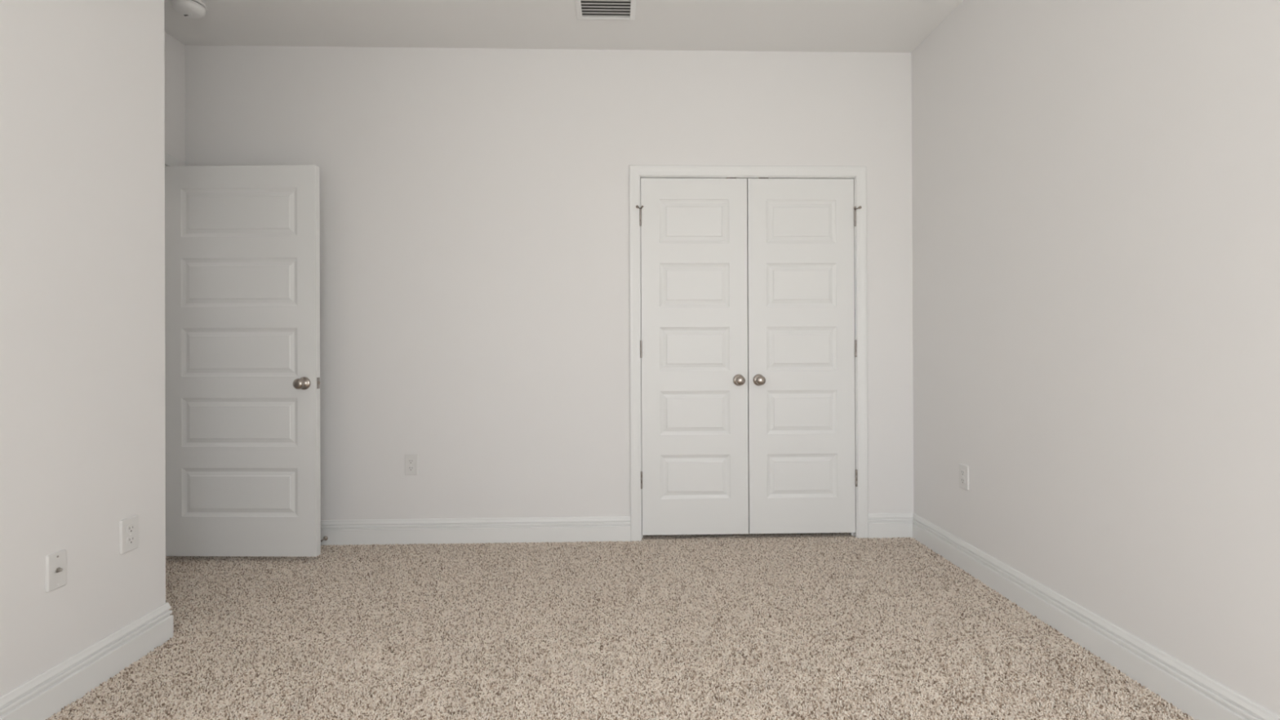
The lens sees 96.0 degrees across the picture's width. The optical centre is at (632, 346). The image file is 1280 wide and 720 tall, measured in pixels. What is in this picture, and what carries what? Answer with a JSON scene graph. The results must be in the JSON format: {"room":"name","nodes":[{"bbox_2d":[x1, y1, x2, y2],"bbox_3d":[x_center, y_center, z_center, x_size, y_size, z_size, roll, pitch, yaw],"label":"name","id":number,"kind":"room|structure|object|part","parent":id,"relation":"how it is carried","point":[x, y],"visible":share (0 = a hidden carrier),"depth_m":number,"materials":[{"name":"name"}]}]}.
{"room":"empty bedroom","nodes":[
{"label":"empty bedroom","id":0,"kind":"room"},
{"bbox_2d":[0,0,165,696],"bbox_3d":[-2.034,-0.272,0.407,0.680,2.773,3.456,0,0,-2],"label":"wall","id":1,"kind":"structure","parent":0,"point":[82,443],"depth_m":1.79,"materials":[{"name":"white paint"}]},
{"bbox_2d":[45,549,66,592],"bbox_3d":[-1.718,0.670,1.723,0.017,0.110,0.061,0,0,-2],"label":"plate","id":2,"kind":"object","parent":1,"relation":"attached to","point":[55,562],"visible":1,"depth_m":1.72,"materials":[{"name":"white plastic"}]},
{"bbox_2d":[0,602,173,719],"bbox_3d":[-2.023,1.028,0.470,0.696,0.153,3.357,0,0,-2],"label":"baseboard","id":3,"kind":"structure","parent":1,"relation":"attached to","point":[45,695],"depth_m":1.81,"materials":[{"name":"white wood"}]},
{"bbox_2d":[119,515,138,554],"bbox_3d":[-1.730,0.646,1.980,0.009,0.117,0.072,0,0,-2],"label":"wall outlet","id":4,"kind":"object","parent":1,"relation":"attached to","point":[129,526],"visible":1,"depth_m":1.97,"materials":[{"name":"white plastic"}]},
{"bbox_2d":[126,534,135,545],"bbox_3d":[-1.727,0.665,1.980,0.003,0.028,0.034,0,0,-2],"label":"receptacle","id":5,"kind":"object","parent":4,"relation":"attached to","point":[131,539],"depth_m":1.98,"materials":[{"name":"grey plastic"}]},
{"bbox_2d":[126,524,135,533],"bbox_3d":[-1.727,0.626,1.981,0.003,0.028,0.034,0,0,-2],"label":"receptacle","id":6,"kind":"object","parent":4,"relation":"attached to","point":[131,528],"depth_m":1.98,"materials":[{"name":"grey plastic"}]},
{"bbox_2d":[164,31,185,166],"bbox_3d":[-2.489,-0.266,2.488,0.115,2.773,1.330,0,0,-2],"label":"wall","id":7,"kind":"structure","parent":0,"point":[174,50],"depth_m":3.08,"materials":[{"name":"white paint"}]},
{"bbox_2d":[164,153,177,166],"bbox_3d":[-2.483,0.051,2.611,0.132,2.118,0.936,0,0,-2],"label":"door frame","id":8,"kind":"structure","parent":7,"relation":"attached to","point":[170,161],"depth_m":3.03,"materials":[{"name":"white wood"}]},
{"bbox_2d":[164,164,320,556],"bbox_3d":[-1.998,0.073,2.938,0.820,1.982,0.166,0,0,1],"label":"door","id":9,"kind":"structure","parent":7,"relation":"in","point":[242,242],"depth_m":2.92,"materials":[{"name":"white wood"}]},
{"bbox_3d":[-1.664,0.186,2.874,0.054,0.054,0.050,0,0,1],"label":"knob","id":10,"kind":"part","parent":9,"relation":"part of","materials":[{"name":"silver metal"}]},
{"bbox_3d":[-1.601,0.185,2.930,0.001,0.057,0.025,0,0,1],"label":"latch plate","id":11,"kind":"part","parent":9,"relation":"part of","materials":[{"name":"silver metal"}]},
{"bbox_2d":[185,44,913,519],"bbox_3d":[-0.434,-0.273,3.267,4.267,2.773,0.115,0,0,-2],"label":"wall","id":12,"kind":"structure","parent":0,"point":[474,202],"depth_m":3.20,"materials":[{"name":"white paint"}]},
{"bbox_2d":[320,536,328,542],"bbox_3d":[-1.683,1.050,3.115,0.025,0.025,0.083,0,0,-2],"label":"door stop","id":13,"kind":"object","parent":12,"relation":"attached to","point":[325,538],"visible":0.56,"depth_m":3.15,"materials":[{"name":"silver metal"}]},
{"bbox_2d":[404,453,417,475],"bbox_3d":[-1.226,0.653,3.182,0.072,0.117,0.009,0,0,-2],"label":"wall outlet","id":14,"kind":"object","parent":12,"relation":"attached to","point":[411,460],"visible":1,"depth_m":3.18,"materials":[{"name":"white plastic"}]},
{"bbox_2d":[407,458,413,463],"bbox_3d":[-1.226,0.633,3.179,0.034,0.028,0.003,0,0,-2],"label":"receptacle","id":15,"kind":"object","parent":14,"relation":"attached to","point":[409,460],"depth_m":3.18,"materials":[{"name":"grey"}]},
{"bbox_2d":[408,466,413,471],"bbox_3d":[-1.225,0.672,3.179,0.034,0.028,0.003,0,0,-2],"label":"receptacle","id":16,"kind":"object","parent":14,"relation":"attached to","point":[410,468],"depth_m":3.18,"materials":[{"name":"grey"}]},
{"bbox_2d":[320,516,631,546],"bbox_3d":[-1.228,1.030,3.155,2.432,0.153,0.060,0,0,-2],"label":"baseboard","id":17,"kind":"structure","parent":12,"relation":"attached to","point":[566,529],"depth_m":3.18,"materials":[{"name":"white wood"}]},
{"bbox_2d":[635,177,748,535],"bbox_3d":[0.333,0.052,3.218,0.629,2.005,0.100,0,0,-2],"label":"door","id":18,"kind":"structure","parent":12,"relation":"in","point":[694,340],"depth_m":3.24,"materials":[{"name":"white wood"}]},
{"bbox_3d":[0.596,0.189,3.200,0.054,0.054,0.050,0,0,-2],"label":"knob","id":19,"kind":"part","parent":18,"relation":"part of","materials":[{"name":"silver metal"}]},
{"bbox_2d":[629,164,868,542],"bbox_3d":[0.650,0.043,3.288,1.338,2.114,0.132,0,0,-2],"label":"door frame","id":20,"kind":"structure","parent":12,"relation":"attached to","point":[859,174],"depth_m":3.24,"materials":[{"name":"white wood"}]},
{"bbox_2d":[746,177,861,533],"bbox_3d":[0.969,0.050,3.236,0.634,2.005,0.100,0,0,-2],"label":"door","id":21,"kind":"structure","parent":12,"relation":"in","point":[802,344],"depth_m":3.25,"materials":[{"name":"white wood"}]},
{"bbox_3d":[0.709,0.188,3.203,0.054,0.054,0.050,0,0,-2],"label":"knob","id":22,"kind":"part","parent":21,"relation":"part of","materials":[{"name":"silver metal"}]},
{"bbox_2d":[164,0,963,53],"bbox_3d":[-0.377,-1.714,1.029,4.267,0.100,4.600,0,0,-2],"label":"ceiling","id":23,"kind":"structure","parent":0,"point":[901,26],"depth_m":2.97,"materials":[{"name":"white paint"}]},
{"bbox_2d":[170,0,207,18],"bbox_3d":[-2.136,-1.626,2.771,0.140,0.056,0.140,0,0,-2],"label":"smoke detector","id":24,"kind":"object","parent":23,"relation":"attached to","point":[195,9],"visible":1,"depth_m":2.75,"materials":[{"name":"white plastic"}]},
{"bbox_2d":[574,0,635,20],"bbox_3d":[-0.133,-1.656,2.819,0.293,0.011,0.206,0,0,-2],"label":"ceiling vent","id":25,"kind":"object","parent":23,"relation":"in","point":[615,10],"visible":1,"depth_m":2.83,"materials":[{"name":"white metal"}]},
{"bbox_2d":[46,532,1191,719],"bbox_3d":[-0.368,1.082,1.068,4.037,0.006,4.460,0,0,-2],"label":"floor","id":26,"kind":"structure","parent":0,"point":[846,535],"depth_m":2.03,"materials":[{"name":"carpet"}]},
{"bbox_2d":[45,536,1198,719],"bbox_3d":[-0.400,1.083,2.248,4.016,0.015,1.944,0,0,-2],"label":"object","id":27,"kind":"structure","parent":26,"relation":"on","point":[274,583],"depth_m":2.12,"materials":[{"name":"beige carpet"}]},
{"bbox_2d":[911,0,1279,716],"bbox_3d":[1.705,-0.286,1.026,0.115,2.773,4.485,0,0,-2],"label":"wall","id":28,"kind":"structure","parent":0,"point":[1095,184],"depth_m":1.94,"materials":[{"name":"white paint"}]},
{"bbox_2d":[959,463,968,490],"bbox_3d":[1.598,0.629,2.785,0.009,0.117,0.072,0,0,-2],"label":"wall outlet","id":29,"kind":"object","parent":28,"relation":"attached to","point":[963,469],"visible":1,"depth_m":2.77,"materials":[{"name":"white plastic"}]},
{"bbox_2d":[960,477,964,484],"bbox_3d":[1.596,0.649,2.785,0.003,0.028,0.034,0,0,-2],"label":"receptacle","id":30,"kind":"object","parent":29,"relation":"attached to","point":[962,479],"depth_m":2.78,"materials":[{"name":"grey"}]},
{"bbox_2d":[960,469,964,475],"bbox_3d":[1.595,0.610,2.785,0.003,0.028,0.034,0,0,-2],"label":"receptacle","id":31,"kind":"object","parent":29,"relation":"attached to","point":[962,471],"depth_m":2.78,"materials":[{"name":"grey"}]},
{"bbox_2d":[868,512,1279,719],"bbox_3d":[1.518,1.015,1.075,0.267,0.153,4.370,0,0,-2],"label":"baseboard","id":32,"kind":"structure","parent":28,"relation":"attached to","point":[1197,695],"depth_m":2.03,"materials":[{"name":"white wood"}]}
]}

